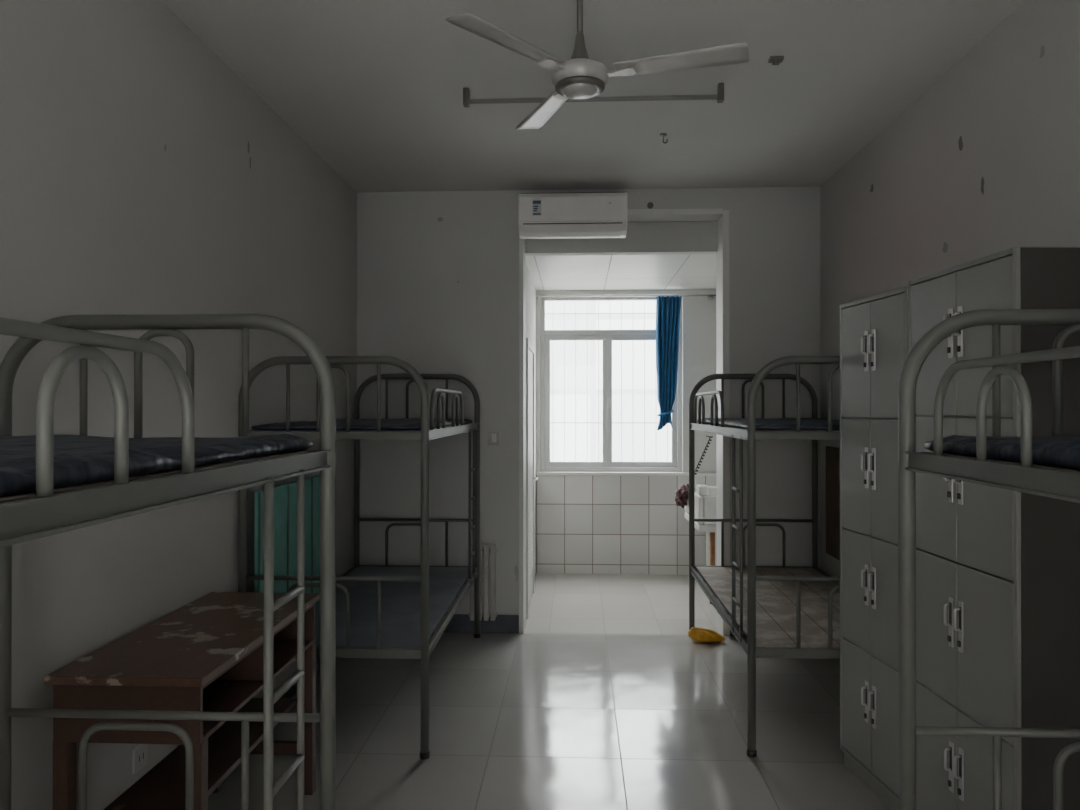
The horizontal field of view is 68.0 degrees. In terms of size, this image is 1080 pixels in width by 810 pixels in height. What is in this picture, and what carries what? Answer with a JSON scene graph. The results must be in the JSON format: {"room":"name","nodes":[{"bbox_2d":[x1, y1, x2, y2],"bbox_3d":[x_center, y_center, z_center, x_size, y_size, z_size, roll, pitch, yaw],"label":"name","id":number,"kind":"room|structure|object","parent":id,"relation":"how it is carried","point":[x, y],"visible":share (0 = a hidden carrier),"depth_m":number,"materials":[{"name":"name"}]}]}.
{"room":"dormitory","nodes":[
{"label":"dormitory","id":0,"kind":"room"},
{"bbox_2d":[0,0,356,809],"bbox_3d":[-1.583,0.033,2.135,0.200,3.150,7.720,0,0,3],"label":"wall","id":1,"kind":"structure","parent":0,"point":[140,173],"depth_m":2.90,"materials":[{"name":"paint"}]},
{"bbox_2d":[132,744,146,773],"bbox_3d":[-1.443,1.271,2.885,0.010,0.086,0.086,0,0,3],"label":"wall outlet","id":2,"kind":"object","parent":1,"relation":"attached to","point":[139,754],"visible":0.83,"depth_m":2.87,"materials":[{"name":"grey plastic"}]},
{"bbox_2d":[274,657,319,697],"bbox_3d":[-1.481,1.548,2.098,0.006,0.120,7.266,0,0,3],"label":"baseboard","id":3,"kind":"structure","parent":1,"relation":"attached to","point":[292,691],"depth_m":4.45,"materials":[{"name":"paint"}]},
{"bbox_2d":[526,264,535,577],"bbox_3d":[-0.179,0.056,6.950,0.200,3.140,2.030,0,0,3],"label":"wall","id":4,"kind":"structure","parent":0,"point":[530,289],"depth_m":7.53,"materials":[{"name":"white paint"}]},
{"bbox_2d":[526,338,537,618],"bbox_3d":[-0.065,0.559,6.508,0.068,2.130,0.900,0,0,3],"label":"door","id":5,"kind":"structure","parent":4,"relation":"in","point":[530,477],"depth_m":6.43,"materials":[{"name":"white"}]},
{"bbox_2d":[208,573,890,809],"bbox_3d":[0.202,1.671,3.063,3.680,0.120,9.750,0,0,3],"label":"floor","id":6,"kind":"structure","parent":0,"point":[518,721],"depth_m":4.07,"materials":[{"name":"tile"}]},
{"bbox_2d":[0,314,335,809],"bbox_3d":[-1.006,0.684,1.085,0.896,1.840,1.966,0,0,3],"label":"bunk bed","id":7,"kind":"object","parent":6,"relation":"on","point":[47,511],"visible":0.94,"depth_m":1.81,"materials":[{"name":"metal"}]},
{"bbox_2d":[0,434,312,496],"bbox_3d":[-1.006,0.087,1.087,0.794,0.042,1.858,0,0,3],"label":"mattress","id":8,"kind":"object","parent":7,"relation":"on","point":[78,459],"visible":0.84,"depth_m":1.33,"materials":[{"name":"fabric"}]},
{"bbox_2d":[44,592,319,809],"bbox_3d":[-1.184,1.200,2.848,0.470,0.820,1.070,0,0,3],"label":"desk","id":9,"kind":"object","parent":6,"relation":"on","point":[206,654],"visible":0.84,"depth_m":2.56,"materials":[{"name":"brown wood"}]},
{"bbox_2d":[104,698,296,809],"bbox_3d":[-1.155,1.220,2.829,0.260,0.020,0.967,0,0,3],"label":"shelf","id":10,"kind":"object","parent":9,"relation":"attached to","point":[162,787],"depth_m":2.66,"materials":[{"name":"brown wood"}]},
{"bbox_2d":[238,356,479,758],"bbox_3d":[-0.908,0.697,4.644,0.896,1.840,1.966,0,0,3],"label":"bunk bed","id":11,"kind":"object","parent":6,"relation":"on","point":[383,611],"visible":0.88,"depth_m":3.99,"materials":[{"name":"metal"}]},
{"bbox_2d":[255,475,319,592],"bbox_3d":[-1.313,0.768,4.363,0.021,0.705,1.160,0,0,3],"label":"curtain","id":12,"kind":"object","parent":11,"relation":"on","point":[285,496],"visible":0.36,"depth_m":4.20,"materials":[{"name":"teal fabric"}]},
{"bbox_2d":[251,418,471,429],"bbox_3d":[-0.908,0.103,4.647,0.794,0.037,1.858,0,0,3],"label":"mattress","id":13,"kind":"object","parent":11,"relation":"on","point":[403,423],"visible":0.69,"depth_m":3.77,"materials":[{"name":"fabric"}]},
{"bbox_2d":[685,486,716,603],"bbox_3d":[1.553,1.040,6.832,0.520,1.171,0.840,0,0,3],"label":"sink","id":14,"kind":"object","parent":6,"relation":"on","point":[705,506],"visible":0.12,"depth_m":6.49,"materials":[{"name":"ceramic"}]},
{"bbox_2d":[675,484,688,507],"bbox_3d":[1.254,0.801,7.076,0.126,0.216,0.235,0,0,3],"label":"rag","id":15,"kind":"object","parent":14,"relation":"on","point":[681,497],"visible":1,"depth_m":7.00,"materials":[{"name":"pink fabric"}]},
{"bbox_2d":[685,486,716,531],"bbox_3d":[1.553,0.815,6.833,0.520,0.420,0.840,0,0,3],"label":"basin","id":16,"kind":"object","parent":14,"relation":"in","point":[705,506],"depth_m":6.42,"materials":[{"name":"ceramic"}]},
{"bbox_2d":[697,484,707,495],"bbox_3d":[1.326,0.693,6.533,0.075,0.079,0.140,0,0,3],"label":"soap box","id":17,"kind":"object","parent":14,"relation":"on","point":[702,489],"visible":1,"depth_m":6.46,"materials":[{"name":"plastic"}]},
{"bbox_2d":[688,627,724,641],"bbox_3d":[1.142,1.571,5.487,0.252,0.098,0.127,0,0,3],"label":"plastic bag","id":18,"kind":"object","parent":6,"relation":"on","point":[701,634],"visible":1,"depth_m":5.45,"materials":[{"name":"yellow plastic"}]},
{"bbox_2d":[689,356,839,756],"bbox_3d":[1.444,0.697,4.626,0.896,1.840,1.966,0,0,3],"label":"bunk bed","id":19,"kind":"object","parent":6,"relation":"on","point":[783,611],"visible":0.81,"depth_m":4.16,"materials":[{"name":"grey metal"}]},
{"bbox_2d":[697,418,839,429],"bbox_3d":[1.444,0.101,4.628,0.794,0.041,1.858,0,0,3],"label":"mattress","id":20,"kind":"object","parent":19,"relation":"on","point":[761,423],"visible":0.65,"depth_m":4.00,"materials":[{"name":"fabric"}]},
{"bbox_2d":[839,287,908,809],"bbox_3d":[1.544,0.581,3.332,0.402,2.062,0.559,0,0,-5],"label":"locker","id":21,"kind":"object","parent":6,"relation":"on","point":[873,330],"visible":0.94,"depth_m":3.30,"materials":[{"name":"metal"}]},
{"bbox_2d":[898,309,1079,809],"bbox_3d":[1.274,0.684,0.970,0.896,1.840,1.966,0,0,3],"label":"bunk bed","id":22,"kind":"object","parent":6,"relation":"on","point":[1025,476],"visible":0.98,"depth_m":1.93,"materials":[{"name":"grey metal"}]},
{"bbox_2d":[924,435,1079,469],"bbox_3d":[1.274,0.084,0.972,0.794,0.049,1.858,0,0,3],"label":"mattress","id":23,"kind":"object","parent":22,"relation":"on","point":[1063,451],"visible":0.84,"depth_m":1.56,"materials":[{"name":"fabric"}]},
{"bbox_2d":[908,246,1079,809],"bbox_3d":[1.583,0.569,2.713,0.402,2.082,0.658,0,0,-2],"label":"locker","id":24,"kind":"object","parent":6,"relation":"on","point":[998,569],"visible":0.86,"depth_m":2.48,"materials":[{"name":"metal"}]},
{"bbox_2d":[357,187,820,614],"bbox_3d":[0.328,0.046,5.791,3.280,3.150,0.240,0,0,3],"label":"wall","id":25,"kind":"structure","parent":0,"point":[438,271],"depth_m":5.70,"materials":[{"name":"paint"}]},
{"bbox_2d":[468,544,496,634],"bbox_3d":[-0.403,1.301,5.665,0.200,0.640,0.070,0,0,3],"label":"radiator","id":26,"kind":"object","parent":25,"relation":"attached to","point":[484,579],"visible":0.67,"depth_m":5.63,"materials":[{"name":"metal"}]},
{"bbox_2d":[488,431,499,444],"bbox_3d":[-0.327,0.236,5.692,0.090,0.100,0.017,0,0,3],"label":"light switch","id":27,"kind":"object","parent":25,"relation":"attached to","point":[493,436],"visible":1,"depth_m":5.69,"materials":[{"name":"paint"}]},
{"bbox_2d":[518,192,626,238],"bbox_3d":[0.228,-1.318,5.577,0.750,0.296,0.202,0,0,3],"label":"air conditioner","id":28,"kind":"object","parent":25,"relation":"attached to","point":[580,215],"visible":1,"depth_m":5.49,"materials":[{"name":"grey plastic"}]},
{"bbox_2d":[521,192,617,193],"bbox_3d":[0.229,-1.462,5.591,0.720,0.006,0.140,0,0,3],"label":"grille","id":29,"kind":"object","parent":28,"relation":"attached to","point":[579,192],"depth_m":5.51,"materials":[{"name":"grey plastic"}]},
{"bbox_2d":[438,614,739,635],"bbox_3d":[0.322,1.556,5.659,3.280,0.130,0.014,0,0,3],"label":"baseboard","id":30,"kind":"structure","parent":25,"relation":"attached to","point":[459,623],"depth_m":5.68,"materials":[{"name":"paint"}]},
{"bbox_2d":[525,221,716,255],"bbox_3d":[0.603,-1.253,5.913,1.498,0.270,0.100,0,0,3],"label":"beam","id":31,"kind":"structure","parent":25,"relation":"attached to","point":[665,237],"depth_m":5.86,"materials":[{"name":"paint"}]},
{"bbox_2d":[519,208,729,635],"bbox_3d":[0.597,0.120,5.777,1.482,3.002,0.262,0,0,3],"label":"trim","id":32,"kind":"structure","parent":25,"relation":"attached to","point":[721,216],"depth_m":5.68,"materials":[{"name":"white"}]},
{"bbox_2d":[647,202,652,208],"bbox_3d":[0.779,-1.409,5.649,0.044,0.044,0.012,0,0,3],"label":"junction","id":33,"kind":"object","parent":25,"relation":"attached to","point":[650,204],"visible":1,"depth_m":5.64,"materials":[{"name":"grey plastic"}]},
{"bbox_2d":[161,0,1023,191],"bbox_3d":[0.155,-1.617,2.061,3.680,0.150,7.720,0,0,3],"label":"ceiling","id":34,"kind":"structure","parent":0,"point":[374,88],"depth_m":3.77,"materials":[{"name":"paint"}]},
{"bbox_2d":[463,87,546,107],"bbox_3d":[-0.168,-1.486,3.877,0.401,0.097,0.040,0,0,3],"label":"lamp","id":35,"kind":"object","parent":34,"relation":"attached to","point":[467,101],"depth_m":3.87,"materials":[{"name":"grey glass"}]},
{"bbox_2d":[446,0,748,129],"bbox_3d":[0.213,-1.293,2.745,0.938,0.494,0.984,0,0,3],"label":"ceiling fan","id":36,"kind":"object","parent":34,"relation":"hanging from","point":[580,77],"visible":1,"depth_m":2.62,"materials":[{"name":"grey metal"}]},
{"bbox_2d":[565,83,723,102],"bbox_3d":[0.499,-1.485,3.846,0.752,0.091,0.040,0,0,3],"label":"lamp","id":37,"kind":"object","parent":34,"relation":"attached to","point":[718,97],"depth_m":3.84,"materials":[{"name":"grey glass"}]},
{"bbox_2d":[660,133,667,143],"bbox_3d":[0.698,-1.506,4.528,0.040,0.054,0.040,0,0,-44],"label":"ceiling hook","id":38,"kind":"object","parent":34,"relation":"attached to","point":[663,135],"visible":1,"depth_m":4.52,"materials":[{"name":"grey metal"}]},
{"bbox_2d":[768,56,783,64],"bbox_3d":[1.045,-1.522,3.541,0.060,0.030,0.040,0,0,3],"label":"junction box","id":39,"kind":"object","parent":34,"relation":"attached to","point":[775,60],"visible":1,"depth_m":3.52,"materials":[{"name":"grey"}]},
{"bbox_2d":[526,254,715,289],"bbox_3d":[0.871,-1.395,6.937,2.300,0.560,1.970,0,0,3],"label":"ceiling","id":40,"kind":"structure","parent":0,"point":[675,271],"depth_m":6.73,"materials":[{"name":"white paint"}]},
{"bbox_2d":[536,289,715,574],"bbox_3d":[0.912,0.259,7.809,1.900,2.740,0.212,0,0,3],"label":"wall","id":41,"kind":"structure","parent":0,"point":[585,524],"depth_m":7.70,"materials":[{"name":"white tile"}]},
{"bbox_2d":[550,340,602,461],"label":"bars","id":42,"kind":"object","parent":41,"relation":"in","point":[598,422],"depth_m":8.06,"materials":[{"name":"silver metal"}]},
{"bbox_2d":[545,301,655,329],"label":"bars","id":43,"kind":"object","parent":41,"relation":"in","point":[564,313],"depth_m":8.05,"materials":[{"name":"silver metal"}]},
{"bbox_2d":[540,296,681,471],"bbox_3d":[0.690,-0.209,7.800,1.374,1.715,0.075,0,0,3],"label":"window","id":44,"kind":"structure","parent":41,"relation":"in","point":[607,336],"depth_m":7.79,"materials":[{"name":"grey"}]},
{"bbox_2d":[536,294,715,300],"bbox_3d":[0.820,-1.037,7.660,1.710,0.050,0.128,0,0,3],"label":"curtain rod","id":45,"kind":"object","parent":41,"relation":"attached to","point":[709,295],"visible":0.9,"depth_m":7.61,"materials":[{"name":"silver metal"}]},
{"bbox_2d":[656,296,681,429],"bbox_3d":[1.217,-0.394,7.573,0.239,1.267,0.114,0,0,3],"label":"curtain","id":46,"kind":"object","parent":45,"relation":"hanging from","point":[668,308],"visible":1,"depth_m":7.56,"materials":[{"name":"blue fabric"}]},
{"bbox_2d":[537,472,715,475],"bbox_3d":[0.913,0.663,7.689,1.888,0.030,0.050,0,0,3],"label":"trim","id":47,"kind":"structure","parent":41,"relation":"attached to","point":[538,473],"depth_m":7.68,"materials":[{"name":"white"}]},
{"bbox_2d":[612,340,658,461],"label":"bars","id":48,"kind":"object","parent":41,"relation":"in","point":[621,422],"depth_m":8.03,"materials":[{"name":"silver metal"}]},
{"bbox_2d":[695,435,712,474],"bbox_3d":[1.511,0.480,7.529,0.188,0.386,0.294,0,0,3],"label":"coiled cord","id":49,"kind":"object","parent":41,"relation":"hanging from","point":[700,461],"visible":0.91,"depth_m":7.38,"materials":[{"name":"grey plastic"}]},
{"bbox_2d":[820,0,1079,576],"bbox_3d":[1.893,0.032,1.974,0.200,3.150,7.720,0,0,3],"label":"wall","id":50,"kind":"structure","parent":0,"point":[985,161],"depth_m":3.51,"materials":[{"name":"paint"}]},
{"bbox_2d":[826,446,839,560],"bbox_3d":[1.934,0.639,5.239,0.020,0.720,0.350,0,0,3],"label":"wooden board","id":51,"kind":"object","parent":50,"relation":"attached to","point":[832,453],"visible":0.56,"depth_m":5.25,"materials":[{"name":"brown wood"}]},
{"label":"outside","id":52,"kind":"structure","parent":0,"visible":0},
{"bbox_3d":[1.738,1.983,15.910,42.000,0.150,16.040,0,0,3],"label":"ground","id":53,"kind":"structure","parent":52,"visible":0},
{"bbox_2d":[545,300,671,461],"bbox_3d":[1.716,-0.243,15.438,30.000,4.400,1.000,0,0,3],"label":"building","id":54,"kind":"structure","parent":53,"relation":"on","point":[632,350],"depth_m":14.96,"materials":[{"name":"tile"}]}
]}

